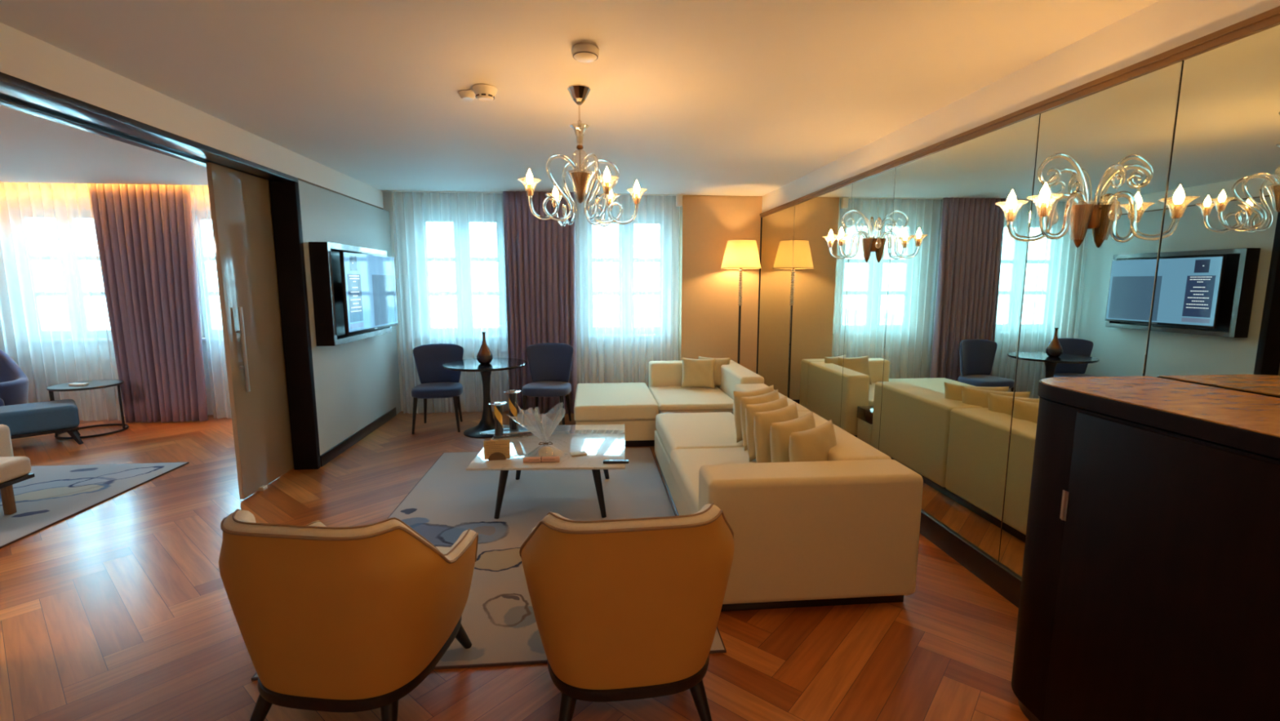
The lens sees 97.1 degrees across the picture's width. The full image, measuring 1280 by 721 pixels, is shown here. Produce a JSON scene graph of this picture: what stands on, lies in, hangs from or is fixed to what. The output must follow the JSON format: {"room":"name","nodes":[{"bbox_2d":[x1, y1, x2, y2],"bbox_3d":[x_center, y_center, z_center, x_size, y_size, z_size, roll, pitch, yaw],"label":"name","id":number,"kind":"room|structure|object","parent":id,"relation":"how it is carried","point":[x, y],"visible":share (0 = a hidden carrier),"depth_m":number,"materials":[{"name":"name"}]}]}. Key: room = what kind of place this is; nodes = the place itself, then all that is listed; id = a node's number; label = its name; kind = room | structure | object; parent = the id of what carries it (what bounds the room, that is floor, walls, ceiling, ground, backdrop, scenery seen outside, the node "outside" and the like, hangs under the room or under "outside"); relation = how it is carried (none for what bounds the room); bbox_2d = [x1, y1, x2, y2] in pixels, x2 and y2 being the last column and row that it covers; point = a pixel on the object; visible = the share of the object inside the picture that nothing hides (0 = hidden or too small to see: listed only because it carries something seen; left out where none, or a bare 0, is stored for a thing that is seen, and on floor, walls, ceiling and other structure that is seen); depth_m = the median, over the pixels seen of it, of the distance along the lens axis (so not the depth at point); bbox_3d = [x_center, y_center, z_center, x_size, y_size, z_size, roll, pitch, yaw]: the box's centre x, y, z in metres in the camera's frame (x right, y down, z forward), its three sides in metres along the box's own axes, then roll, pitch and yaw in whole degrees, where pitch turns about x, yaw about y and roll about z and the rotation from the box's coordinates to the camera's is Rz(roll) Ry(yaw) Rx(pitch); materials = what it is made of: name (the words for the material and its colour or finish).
{"room":"living room","nodes":[
{"label":"living room","id":0,"kind":"room"},
{"bbox_2d":[0,105,208,185],"bbox_3d":[-5.311,-1.357,2.078,4.820,0.040,8.020,-1,8,-5],"label":"ceiling","id":1,"kind":"structure","parent":0,"point":[33,148],"depth_m":4.84,"materials":[{"name":"paint"}]},
{"bbox_2d":[0,22,400,455],"bbox_3d":[-2.692,-0.203,2.693,0.180,2.860,8.450,-1,8,-5],"label":"wall","id":2,"kind":"structure","parent":0,"point":[24,56],"depth_m":4.86,"materials":[{"name":"white paint"}]},
{"bbox_2d":[0,71,298,182],"bbox_3d":[-2.765,-1.190,2.570,0.336,0.048,4.090,-1,8,-5],"label":"sliding door track","id":3,"kind":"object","parent":2,"relation":"attached to","point":[16,94],"depth_m":2.96,"materials":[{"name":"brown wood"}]},
{"bbox_2d":[205,162,293,499],"bbox_3d":[-2.969,-0.209,4.393,0.136,2.405,0.785,-1,8,-5],"label":"sliding door","id":4,"kind":"structure","parent":2,"relation":"in","point":[240,202],"depth_m":4.28,"materials":[{"name":"beige wood"}]},
{"bbox_2d":[269,181,320,469],"bbox_3d":[-2.876,-0.254,4.732,0.196,2.400,0.060,-1,8,-5],"label":"trim","id":5,"kind":"structure","parent":2,"relation":"attached to","point":[285,195],"depth_m":4.70,"materials":[{"name":"black wood"}]},
{"bbox_2d":[297,177,383,209],"bbox_3d":[-2.873,-1.612,5.557,0.008,0.012,1.940,-1,8,-5],"label":"trim","id":6,"kind":"structure","parent":2,"relation":"attached to","point":[299,179],"depth_m":5.32,"materials":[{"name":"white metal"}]},
{"bbox_2d":[308,241,391,346],"bbox_3d":[-2.784,-0.661,5.540,0.152,0.885,1.430,-1,8,-5],"label":"tv frame","id":7,"kind":"structure","parent":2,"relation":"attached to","point":[325,262],"depth_m":4.88,"materials":[{"name":"black paint"}]},
{"bbox_2d":[339,250,398,335],"bbox_3d":[-2.726,-0.673,5.573,0.203,0.740,1.200,0,8,-3],"label":"television","id":8,"kind":"object","parent":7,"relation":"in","point":[368,282],"visible":1,"depth_m":5.44,"materials":[{"name":"glass screen"},{"name":"black plastic"}]},
{"bbox_2d":[320,407,396,466],"bbox_3d":[-2.870,0.748,5.885,0.016,0.100,1.940,-1,8,-5],"label":"baseboard","id":9,"kind":"structure","parent":2,"relation":"attached to","point":[338,449],"depth_m":5.64,"materials":[{"name":"brown wood"}]},
{"bbox_2d":[0,182,679,417],"bbox_3d":[-3.331,-0.799,6.987,10.222,2.860,0.300,-1,8,-5],"label":"wall","id":10,"kind":"structure","parent":0,"point":[387,196],"depth_m":6.74,"materials":[{"name":"white paint"}]},
{"bbox_2d":[13,208,112,342],"bbox_3d":[-6.608,-0.976,6.544,1.140,1.510,0.180,-1,8,-5],"label":"window","id":11,"kind":"structure","parent":10,"relation":"in","point":[46,334],"depth_m":6.57,"materials":[{"name":"white wood"}]},
{"bbox_2d":[191,210,223,340],"bbox_3d":[-4.735,-0.998,6.710,1.140,1.510,0.180,-1,8,-5],"label":"window","id":12,"kind":"structure","parent":10,"relation":"in","point":[202,214],"depth_m":6.70,"materials":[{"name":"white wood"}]},
{"bbox_2d":[415,213,506,338],"bbox_3d":[-2.176,-1.028,6.938,1.160,1.510,0.180,-1,8,-5],"label":"window","id":13,"kind":"structure","parent":10,"relation":"in","point":[437,216],"depth_m":6.95,"materials":[{"name":"white wood"}]},
{"bbox_2d":[580,215,667,337],"bbox_3d":[-0.169,-1.052,7.117,1.170,1.510,0.180,-1,8,-5],"label":"window","id":14,"kind":"structure","parent":10,"relation":"in","point":[642,217],"depth_m":7.14,"materials":[{"name":"white wood"}]},
{"bbox_2d":[0,408,1029,720],"bbox_3d":[-2.940,1.216,2.867,9.622,0.001,8.450,-1,8,-5],"label":"floor","id":15,"kind":"structure","parent":0,"point":[35,684],"depth_m":2.65,"materials":[{"name":"brown wood"}]},
{"bbox_2d":[0,349,28,406],"bbox_3d":[-6.966,0.315,5.733,0.843,1.005,1.059,7,11,42],"label":"lounge chair","id":16,"kind":"object","parent":15,"relation":"on","point":[14,383],"visible":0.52,"depth_m":5.99,"materials":[{"name":"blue fabric"}]},
{"bbox_2d":[0,399,83,444],"bbox_3d":[-5.968,0.650,5.505,0.506,0.406,0.732,7,11,42],"label":"ottoman","id":17,"kind":"object","parent":15,"relation":"on","point":[41,418],"visible":1,"depth_m":5.43,"materials":[{"name":"blue fabric"}]},
{"bbox_2d":[46,379,128,439],"bbox_3d":[-5.883,0.510,6.045,0.590,0.522,0.590,-1,8,-5],"label":"round side table","id":18,"kind":"object","parent":15,"relation":"on","point":[97,384],"visible":0.89,"depth_m":5.97,"materials":[{"name":"black metal"},{"name":"dark glass"}]},
{"bbox_2d":[68,382,88,386],"bbox_3d":[-5.886,0.251,5.928,0.160,0.022,0.060,0,8,1],"label":"notepad","id":19,"kind":"object","parent":18,"relation":"on","point":[72,384],"visible":1,"depth_m":5.90,"materials":[{"name":"white paper"}]},
{"bbox_2d":[0,462,189,548],"bbox_3d":[-5.465,1.106,3.611,3.140,0.012,2.612,-1,8,-5],"label":"rug","id":20,"kind":"object","parent":15,"relation":"on","point":[55,494],"visible":1,"depth_m":4.35,"materials":[{"name":"grey carpet"}]},
{"bbox_2d":[0,424,35,515],"bbox_3d":[-4.689,0.792,3.694,0.995,0.588,0.750,-1,8,-5],"label":"armchair","id":21,"kind":"object","parent":20,"relation":"on","point":[13,469],"visible":1,"depth_m":3.87,"materials":[{"name":"beige fabric"}]},
{"bbox_2d":[218,508,478,720],"bbox_3d":[-1.064,0.884,2.170,0.794,0.843,0.762,1,8,7],"label":"armchair","id":22,"kind":"object","parent":15,"relation":"on","point":[329,619],"visible":1,"depth_m":1.85,"materials":[{"name":"orange leather"}]},
{"bbox_2d":[435,546,449,553],"bbox_3d":[-1.055,0.948,2.257,0.524,0.195,0.605,1,8,7],"label":"seat cushion","id":23,"kind":"object","parent":22,"relation":"on","point":[442,549],"depth_m":2.46,"materials":[{"name":"beige fabric"}]},
{"bbox_2d":[411,343,463,434],"bbox_3d":[-2.223,0.293,6.231,0.542,0.910,0.536,-1,8,-10],"label":"bistro chair","id":24,"kind":"object","parent":15,"relation":"on","point":[437,381],"visible":0.91,"depth_m":6.34,"materials":[{"name":"blue fabric"}]},
{"bbox_2d":[442,357,527,438],"bbox_3d":[-1.637,0.399,6.039,0.870,0.750,0.870,-1,8,-5],"label":"bistro table","id":25,"kind":"object","parent":15,"relation":"on","point":[486,422],"visible":0.89,"depth_m":5.97,"materials":[{"name":"black paint"}]},
{"bbox_2d":[476,331,493,364],"bbox_3d":[-1.634,-0.134,5.935,0.164,0.331,0.164,-1,8,-5],"label":"vase","id":26,"kind":"object","parent":25,"relation":"on","point":[484,356],"visible":1,"depth_m":5.90,"materials":[{"name":"brown ceramic"}]},
{"bbox_2d":[251,447,726,679],"bbox_3d":[-0.737,1.069,3.893,1.959,0.012,3.072,-1,8,-5],"label":"rug","id":27,"kind":"object","parent":15,"relation":"on","point":[499,620],"visible":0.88,"depth_m":3.87,"materials":[{"name":"grey carpet"}]},
{"bbox_2d":[466,424,625,519],"bbox_3d":[-0.620,0.816,4.203,1.020,0.412,1.100,0,8,-2],"label":"coffee table","id":28,"kind":"object","parent":27,"relation":"on","point":[600,442],"visible":0.91,"depth_m":3.98,"materials":[{"name":"beige stone"}]},
{"bbox_2d":[483,439,510,460],"bbox_3d":[-0.956,0.598,3.782,0.172,0.135,0.024,-1,8,-9],"label":"card","id":29,"kind":"object","parent":28,"relation":"on","point":[494,450],"visible":1,"depth_m":3.78,"materials":[{"name":"beige paper"}]},
{"bbox_2d":[488,400,506,437],"bbox_3d":[-1.082,0.452,4.323,0.134,0.264,0.134,-1,8,-5],"label":"candle holder","id":30,"kind":"object","parent":28,"relation":"on","point":[498,415],"visible":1,"depth_m":4.30,"materials":[{"name":"metal"}]},
{"bbox_2d":[480,426,539,434],"bbox_3d":[-1.012,0.559,4.446,0.475,0.021,0.175,-2,8,-17],"label":"tray","id":31,"kind":"object","parent":28,"relation":"on","point":[520,429],"visible":0.87,"depth_m":4.47,"materials":[{"name":"metal"}]},
{"bbox_2d":[503,389,520,431],"bbox_3d":[-1.010,0.400,4.505,0.134,0.317,0.134,-1,8,-5],"label":"candle holder","id":32,"kind":"object","parent":31,"relation":"on","point":[512,393],"visible":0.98,"depth_m":4.48,"materials":[{"name":"metal"}]},
{"bbox_2d":[506,401,567,457],"bbox_3d":[-0.702,0.471,3.840,0.414,0.366,0.263,-1,8,-5],"label":"sculpture","id":33,"kind":"object","parent":28,"relation":"on","point":[544,451],"visible":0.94,"depth_m":3.85,"materials":[{"name":"clear glass"}]},
{"bbox_2d":[523,456,559,462],"bbox_3d":[-0.651,0.654,3.733,0.236,0.043,0.049,-1,8,-4],"label":"rolled letter","id":34,"kind":"object","parent":28,"relation":"on","point":[536,459],"visible":1,"depth_m":3.72,"materials":[{"name":"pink paper"}]},
{"bbox_2d":[569,450,586,456],"bbox_3d":[-0.425,0.643,3.902,0.110,0.012,0.070,-3,8,-19],"label":"snack packet","id":35,"kind":"object","parent":28,"relation":"on","point":[575,453],"visible":1,"depth_m":3.89,"materials":[{"name":"beige plastic"}]},
{"bbox_2d":[603,459,628,463],"bbox_3d":[-0.158,0.665,3.727,0.170,0.018,0.044,0,8,-1],"label":"remote control","id":36,"kind":"object","parent":28,"relation":"on","point":[605,461],"visible":1,"depth_m":3.71,"materials":[{"name":"black paint"}]},
{"bbox_2d":[520,342,573,425],"bbox_3d":[-1.029,0.283,6.307,0.542,0.910,0.536,1,8,5],"label":"bistro chair","id":37,"kind":"object","parent":15,"relation":"on","point":[549,363],"visible":1,"depth_m":6.43,"materials":[{"name":"blue fabric"}]},
{"bbox_2d":[519,502,733,720],"bbox_3d":[-0.056,0.878,2.219,0.794,0.843,0.762,-1,8,-8],"label":"armchair","id":38,"kind":"object","parent":15,"relation":"on","point":[625,609],"visible":1,"depth_m":1.89,"materials":[{"name":"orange leather"}]},
{"bbox_2d":[573,360,764,446],"bbox_3d":[0.239,0.425,6.091,1.855,0.685,1.270,-1,8,-5],"label":"sofa","id":39,"kind":"object","parent":15,"relation":"on","point":[635,406],"visible":0.6,"depth_m":5.68,"materials":[{"name":"beige fabric"}]},
{"bbox_2d":[573,382,658,421],"bbox_3d":[-0.279,0.421,6.041,0.815,0.153,1.265,-1,8,-5],"label":"cushion","id":40,"kind":"object","parent":39,"relation":"on","point":[593,402],"depth_m":5.53,"materials":[{"name":"beige fabric"}]},
{"bbox_2d":[648,385,733,413],"bbox_3d":[0.536,0.430,5.997,0.790,0.148,1.020,-1,8,-5],"label":"seat cushion","id":41,"kind":"object","parent":39,"relation":"on","point":[665,397],"depth_m":5.79,"materials":[{"name":"beige fabric"}]},
{"bbox_2d":[680,357,715,388],"bbox_3d":[0.653,0.141,6.324,0.389,0.343,0.147,0,8,1],"label":"throw pillow","id":42,"kind":"object","parent":39,"relation":"on","point":[695,372],"visible":1,"depth_m":6.28,"materials":[{"name":"beige fabric"}]},
{"bbox_2d":[697,355,730,386],"bbox_3d":[0.829,0.127,6.409,0.383,0.333,0.146,4,9,25],"label":"throw pillow","id":43,"kind":"object","parent":39,"relation":"on","point":[718,362],"visible":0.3,"depth_m":6.34,"materials":[{"name":"beige fabric"}]},
{"bbox_2d":[659,408,733,413],"bbox_3d":[0.666,0.678,5.359,0.940,0.385,0.280,-1,8,-5],"label":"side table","id":44,"kind":"object","parent":15,"relation":"on","point":[726,410],"visible":0.02,"depth_m":5.38,"materials":[{"name":"beige fabric"}]},
{"bbox_2d":[720,239,761,364],"bbox_3d":[1.197,-0.383,6.806,0.473,2.090,0.473,-1,8,-5],"label":"floor lamp","id":45,"kind":"object","parent":15,"relation":"on","point":[740,254],"visible":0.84,"depth_m":6.53,"materials":[{"name":"fabric"},{"name":"metal"},{"name":"crystal"}]},
{"bbox_2d":[654,383,923,611],"bbox_3d":[0.735,0.723,3.943,1.055,0.685,2.510,-1,8,-5],"label":"sofa","id":46,"kind":"object","parent":15,"relation":"on","point":[844,529],"visible":0.74,"depth_m":2.72,"materials":[{"name":"beige fabric"}]},
{"bbox_2d":[655,412,744,457],"bbox_3d":[0.541,0.622,4.613,0.710,0.158,1.115,-1,8,-5],"label":"seat cushion","id":47,"kind":"object","parent":46,"relation":"on","point":[693,430],"depth_m":4.52,"materials":[{"name":"beige fabric"}]},
{"bbox_2d":[670,447,756,514],"bbox_3d":[0.625,0.771,3.516,0.740,0.163,1.095,-1,8,-5],"label":"seat cushion","id":48,"kind":"object","parent":46,"relation":"on","point":[686,464],"depth_m":3.72,"materials":[{"name":"beige fabric"}]},
{"bbox_2d":[733,384,773,442],"bbox_3d":[0.873,0.396,4.270,0.440,0.379,0.160,-6,10,-36],"label":"throw pillow","id":49,"kind":"object","parent":46,"relation":"on","point":[737,394],"visible":0.27,"depth_m":4.15,"materials":[{"name":"beige fabric"}]},
{"bbox_2d":[740,389,779,450],"bbox_3d":[0.878,0.423,4.080,0.167,0.379,0.442,7,11,42],"label":"throw pillow","id":50,"kind":"object","parent":46,"relation":"on","point":[774,395],"visible":0.28,"depth_m":3.97,"materials":[{"name":"beige fabric"}]},
{"bbox_2d":[745,395,788,462],"bbox_3d":[0.871,0.457,3.832,0.441,0.379,0.161,-7,10,-40],"label":"throw pillow","id":51,"kind":"object","parent":46,"relation":"on","point":[750,409],"visible":0.34,"depth_m":3.71,"materials":[{"name":"beige fabric"}]},
{"bbox_2d":[753,402,798,462],"bbox_3d":[0.881,0.487,3.613,0.440,0.379,0.162,-7,10,-40],"label":"throw pillow","id":52,"kind":"object","parent":46,"relation":"on","point":[762,420],"visible":0.44,"depth_m":3.48,"materials":[{"name":"beige fabric"}]},
{"bbox_2d":[769,411,815,462],"bbox_3d":[0.919,0.523,3.357,0.169,0.379,0.442,7,11,42],"label":"throw pillow","id":53,"kind":"object","parent":46,"relation":"on","point":[780,432],"visible":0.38,"depth_m":3.22,"materials":[{"name":"beige fabric"}]},
{"bbox_2d":[788,418,836,462],"bbox_3d":[0.971,0.551,3.154,0.168,0.379,0.442,7,10,41],"label":"throw pillow","id":54,"kind":"object","parent":46,"relation":"on","point":[814,444],"visible":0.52,"depth_m":3.05,"materials":[{"name":"beige fabric"}]},
{"bbox_2d":[1011,375,1279,720],"bbox_3d":[1.740,0.819,1.199,0.536,1.251,2.030,-1,8,-5],"label":"cabinet","id":55,"kind":"object","parent":15,"relation":"on","point":[1150,586],"visible":1,"depth_m":1.62,"materials":[{"name":"brown wood"}]},
{"bbox_2d":[0,0,1159,195],"bbox_3d":[-0.215,-1.437,2.635,4.772,0.050,8.230,-1,8,-5],"label":"ceiling","id":56,"kind":"structure","parent":0,"point":[685,97],"depth_m":2.82,"materials":[{"name":"paint"}]},
{"bbox_2d":[458,88,475,101],"bbox_3d":[-0.950,-1.461,3.116,0.101,0.034,0.119,-1,8,-5],"label":"smoke detector","id":57,"kind":"object","parent":56,"relation":"attached to","point":[468,95],"visible":0.9,"depth_m":3.10,"materials":[{"name":"white plastic"}]},
{"bbox_2d":[471,84,497,102],"bbox_3d":[-0.836,-1.438,3.050,0.132,0.062,0.132,-1,8,-5],"label":"smoke detector","id":58,"kind":"object","parent":56,"relation":"attached to","point":[483,92],"visible":1,"depth_m":3.01,"materials":[{"name":"white plastic"}]},
{"bbox_2d":[517,84,647,226],"bbox_3d":[-0.283,-1.119,3.116,0.629,0.712,0.688,1,8,7],"label":"chandelier","id":59,"kind":"object","parent":56,"relation":"hanging from","point":[579,93],"visible":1,"depth_m":3.08,"materials":[{"name":"silver metal"}]},
{"bbox_2d":[517,177,542,195],"bbox_3d":[-0.566,-0.888,2.907,0.126,0.082,0.121,-1,8,-5],"label":"lampshade","id":60,"kind":"object","parent":59,"relation":"on","point":[529,180],"depth_m":2.90,"materials":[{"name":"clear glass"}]},
{"bbox_2d":[545,193,562,208],"bbox_3d":[-0.507,-0.956,3.397,0.124,0.082,0.125,-1,8,-5],"label":"lampshade","id":61,"kind":"object","parent":59,"relation":"on","point":[556,195],"depth_m":3.39,"materials":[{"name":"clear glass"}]},
{"bbox_2d":[595,175,619,194],"bbox_3d":[-0.166,-0.880,2.849,0.125,0.082,0.124,-1,8,-5],"label":"lampshade","id":62,"kind":"object","parent":59,"relation":"on","point":[606,178],"depth_m":2.84,"materials":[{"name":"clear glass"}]},
{"bbox_2d":[600,194,619,207],"bbox_3d":[-0.182,-0.958,3.414,0.122,0.082,0.126,-1,8,-5],"label":"lampshade","id":63,"kind":"object","parent":59,"relation":"on","point":[610,195],"depth_m":3.41,"materials":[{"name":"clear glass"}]},
{"bbox_2d":[626,188,647,204],"bbox_3d":[-0.019,-0.931,3.222,0.123,0.082,0.125,-1,8,-5],"label":"lampshade","id":64,"kind":"object","parent":59,"relation":"on","point":[636,190],"depth_m":3.21,"materials":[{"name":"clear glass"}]},
{"bbox_2d":[571,42,599,62],"bbox_3d":[-0.244,-1.369,2.525,0.124,0.053,0.124,-1,8,-5],"label":"smoke detector","id":65,"kind":"object","parent":56,"relation":"attached to","point":[584,52],"visible":1,"depth_m":2.49,"materials":[{"name":"white plastic"}]},
{"bbox_2d":[675,194,682,206],"bbox_3d":[-1.216,-1.918,6.638,3.460,0.175,0.160,-1,8,-5],"label":"rail","id":66,"kind":"object","parent":56,"relation":"attached to","point":[678,197],"visible":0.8,"depth_m":6.75,"materials":[{"name":"white plastic"}]},
{"bbox_2d":[391,191,509,413],"bbox_3d":[-2.211,-0.665,6.788,1.345,2.628,0.077,-1,8,-5],"label":"sheer curtain","id":67,"kind":"object","parent":66,"relation":"hanging from","point":[486,279],"visible":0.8,"depth_m":6.76,"materials":[{"name":"white fabric"}]},
{"bbox_2d":[502,191,577,413],"bbox_3d":[-1.174,-0.659,6.749,0.824,2.628,0.135,0,8,-4],"label":"drape","id":68,"kind":"object","parent":66,"relation":"hanging from","point":[540,254],"visible":0.73,"depth_m":6.68,"materials":[{"name":"purple fabric"}]},
{"bbox_2d":[576,194,679,385],"bbox_3d":[-0.191,-0.689,6.967,1.349,2.628,0.075,-1,8,-5],"label":"sheer curtain","id":69,"kind":"object","parent":66,"relation":"hanging from","point":[615,321],"visible":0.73,"depth_m":6.96,"materials":[{"name":"white fabric"}]},
{"bbox_2d":[678,195,762,373],"bbox_3d":[1.144,-0.817,7.136,1.282,2.860,0.200,-1,8,-5],"label":"wall","id":70,"kind":"structure","parent":0,"point":[708,307],"depth_m":7.00,"materials":[{"name":"beige paint"}]},
{"bbox_2d":[381,190,683,195],"bbox_3d":[-1.220,-1.962,6.629,3.490,0.012,0.025,-1,8,-5],"label":"trim","id":71,"kind":"structure","parent":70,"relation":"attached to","point":[381,190],"depth_m":6.56,"materials":[{"name":"white paint"}]},
{"bbox_2d":[761,0,1279,213],"bbox_3d":[1.867,-1.336,2.848,0.012,0.206,8.250,-1,8,-5],"label":"ceiling beam","id":72,"kind":"structure","parent":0,"point":[1162,26],"depth_m":2.57,"materials":[{"name":"white paint"}]},
{"bbox_3d":[2.016,-0.245,3.012,0.288,2.860,8.250,-1,8,-5],"label":"wall","id":73,"kind":"structure","parent":0,"visible":0},
{"bbox_2d":[755,217,761,373],"bbox_3d":[1.493,-0.643,7.082,0.024,2.241,0.018,-1,8,-5],"label":"trim","id":74,"kind":"structure","parent":73,"relation":"attached to","point":[761,217],"depth_m":7.05,"materials":[{"name":"black paint"}]},
{"bbox_2d":[757,204,795,396],"bbox_3d":[1.547,-0.565,6.517,0.014,2.241,1.117,-1,8,-5],"label":"mirror panel","id":75,"kind":"object","parent":73,"relation":"attached to","point":[778,227],"visible":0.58,"depth_m":6.42,"materials":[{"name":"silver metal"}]},
{"bbox_2d":[787,183,852,427],"bbox_3d":[1.655,-0.401,5.331,0.014,2.241,1.276,-1,8,-5],"label":"mirror panel","id":76,"kind":"object","parent":73,"relation":"attached to","point":[820,279],"visible":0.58,"depth_m":5.22,"materials":[{"name":"silver metal"}]},
{"bbox_2d":[840,167,895,449],"bbox_3d":[1.741,-0.268,4.378,0.014,2.241,0.644,-1,8,-5],"label":"mirror panel","id":77,"kind":"object","parent":73,"relation":"attached to","point":[868,283],"visible":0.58,"depth_m":4.32,"materials":[{"name":"silver metal"}]},
{"bbox_2d":[822,209,881,262],"bbox_3d":[1.566,-0.921,4.190,0.358,0.385,0.383,-1,8,-5],"label":"wall light","id":78,"kind":"object","parent":77,"relation":"attached to","point":[868,243],"visible":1,"depth_m":4.18,"materials":[{"name":"clear glass"}]},
{"bbox_2d":[822,235,839,247],"bbox_3d":[1.440,-0.896,4.274,0.120,0.082,0.126,-1,8,-5],"label":"shade","id":79,"kind":"object","parent":78,"relation":"on","point":[830,237],"depth_m":4.27,"materials":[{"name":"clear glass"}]},
{"bbox_2d":[832,234,849,245],"bbox_3d":[1.456,-0.871,4.096,0.120,0.082,0.126,-1,8,-5],"label":"shade","id":80,"kind":"object","parent":78,"relation":"on","point":[841,236],"depth_m":4.09,"materials":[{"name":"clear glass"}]},
{"bbox_2d":[879,113,1040,562],"bbox_3d":[1.827,-0.137,3.432,0.014,2.241,1.261,-1,8,-5],"label":"mirror panel","id":81,"kind":"object","parent":73,"relation":"attached to","point":[957,276],"visible":0.82,"depth_m":3.25,"materials":[{"name":"silver metal"}]},
{"bbox_2d":[919,509,1021,608],"bbox_3d":[1.855,1.102,3.184,0.034,0.145,8.250,-1,8,-5],"label":"baseboard","id":82,"kind":"structure","parent":73,"relation":"attached to","point":[1002,580],"depth_m":3.13,"materials":[{"name":"black paint"}]},
{"bbox_2d":[760,5,1279,217],"bbox_3d":[1.854,-1.212,2.864,0.038,0.044,8.250,-1,8,-5],"label":"trim","id":83,"kind":"structure","parent":73,"relation":"attached to","point":[1270,18],"depth_m":2.36,"materials":[{"name":"brown wood"}]},
{"bbox_2d":[999,60,1184,577],"bbox_3d":[1.912,-0.006,2.488,0.014,2.241,0.641,-1,8,-5],"label":"mirror panel","id":84,"kind":"object","parent":73,"relation":"attached to","point":[1087,310],"visible":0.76,"depth_m":2.37,"materials":[{"name":"silver metal"}]},
{"bbox_2d":[995,152,1126,247],"bbox_3d":[1.732,-0.668,2.365,0.358,0.385,0.383,-1,8,-5],"label":"wall light","id":85,"kind":"object","parent":84,"relation":"attached to","point":[1083,215],"visible":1,"depth_m":2.35,"materials":[{"name":"clear glass"}]},
{"bbox_2d":[995,200,1028,222],"bbox_3d":[1.605,-0.642,2.449,0.120,0.082,0.126,-1,8,-5],"label":"shade","id":86,"kind":"object","parent":85,"relation":"on","point":[1011,204],"depth_m":2.44,"materials":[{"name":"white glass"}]},
{"bbox_2d":[1026,193,1063,217],"bbox_3d":[1.621,-0.618,2.271,0.120,0.082,0.126,-1,8,-5],"label":"shade","id":87,"kind":"object","parent":85,"relation":"on","point":[1044,197],"depth_m":2.26,"materials":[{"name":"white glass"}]},
{"bbox_2d":[1144,23,1279,397],"bbox_3d":[1.998,0.125,1.542,0.014,2.241,1.265,-1,8,-5],"label":"mirror panel","id":88,"kind":"object","parent":73,"relation":"attached to","point":[1215,322],"visible":0.57,"depth_m":1.89,"materials":[{"name":"silver metal"}]},
{"bbox_3d":[-2.939,-1.661,2.468,10.222,0.090,9.050,-1,8,-5],"label":"ceiling","id":89,"kind":"structure","parent":0,"visible":0},
{"bbox_3d":[-5.684,-2.037,6.174,4.780,0.015,0.115,-1,8,-5],"label":"rail","id":90,"kind":"object","parent":89,"relation":"attached to","visible":0},
{"bbox_2d":[0,182,119,421],"bbox_3d":[-6.983,-0.654,6.290,2.001,2.738,0.083,-1,8,-5],"label":"sheer curtain","id":91,"kind":"object","parent":90,"relation":"hanging from","point":[53,185],"visible":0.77,"depth_m":6.29,"materials":[{"name":"white fabric"}]},
{"bbox_2d":[88,183,208,422],"bbox_3d":[-5.454,-0.654,6.330,1.042,2.728,0.141,-1,8,-5],"label":"drape","id":92,"kind":"object","parent":90,"relation":"hanging from","point":[144,233],"visible":0.96,"depth_m":6.29,"materials":[{"name":"purple fabric"}]},
{"bbox_2d":[192,185,228,418],"bbox_3d":[-4.220,-0.687,6.536,1.592,2.738,0.074,-1,8,-5],"label":"sheer curtain","id":93,"kind":"object","parent":90,"relation":"hanging from","point":[194,189],"visible":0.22,"depth_m":6.50,"materials":[{"name":"white fabric"}]},
{"label":"outside","id":94,"kind":"structure","parent":0,"visible":0},
{"bbox_2d":[215,305,659,328],"bbox_3d":[-7.535,-4.890,84.037,120.000,0.200,151.500,-1,8,-5],"label":"ground","id":95,"kind":"structure","parent":94,"point":[475,308],"depth_m":109.53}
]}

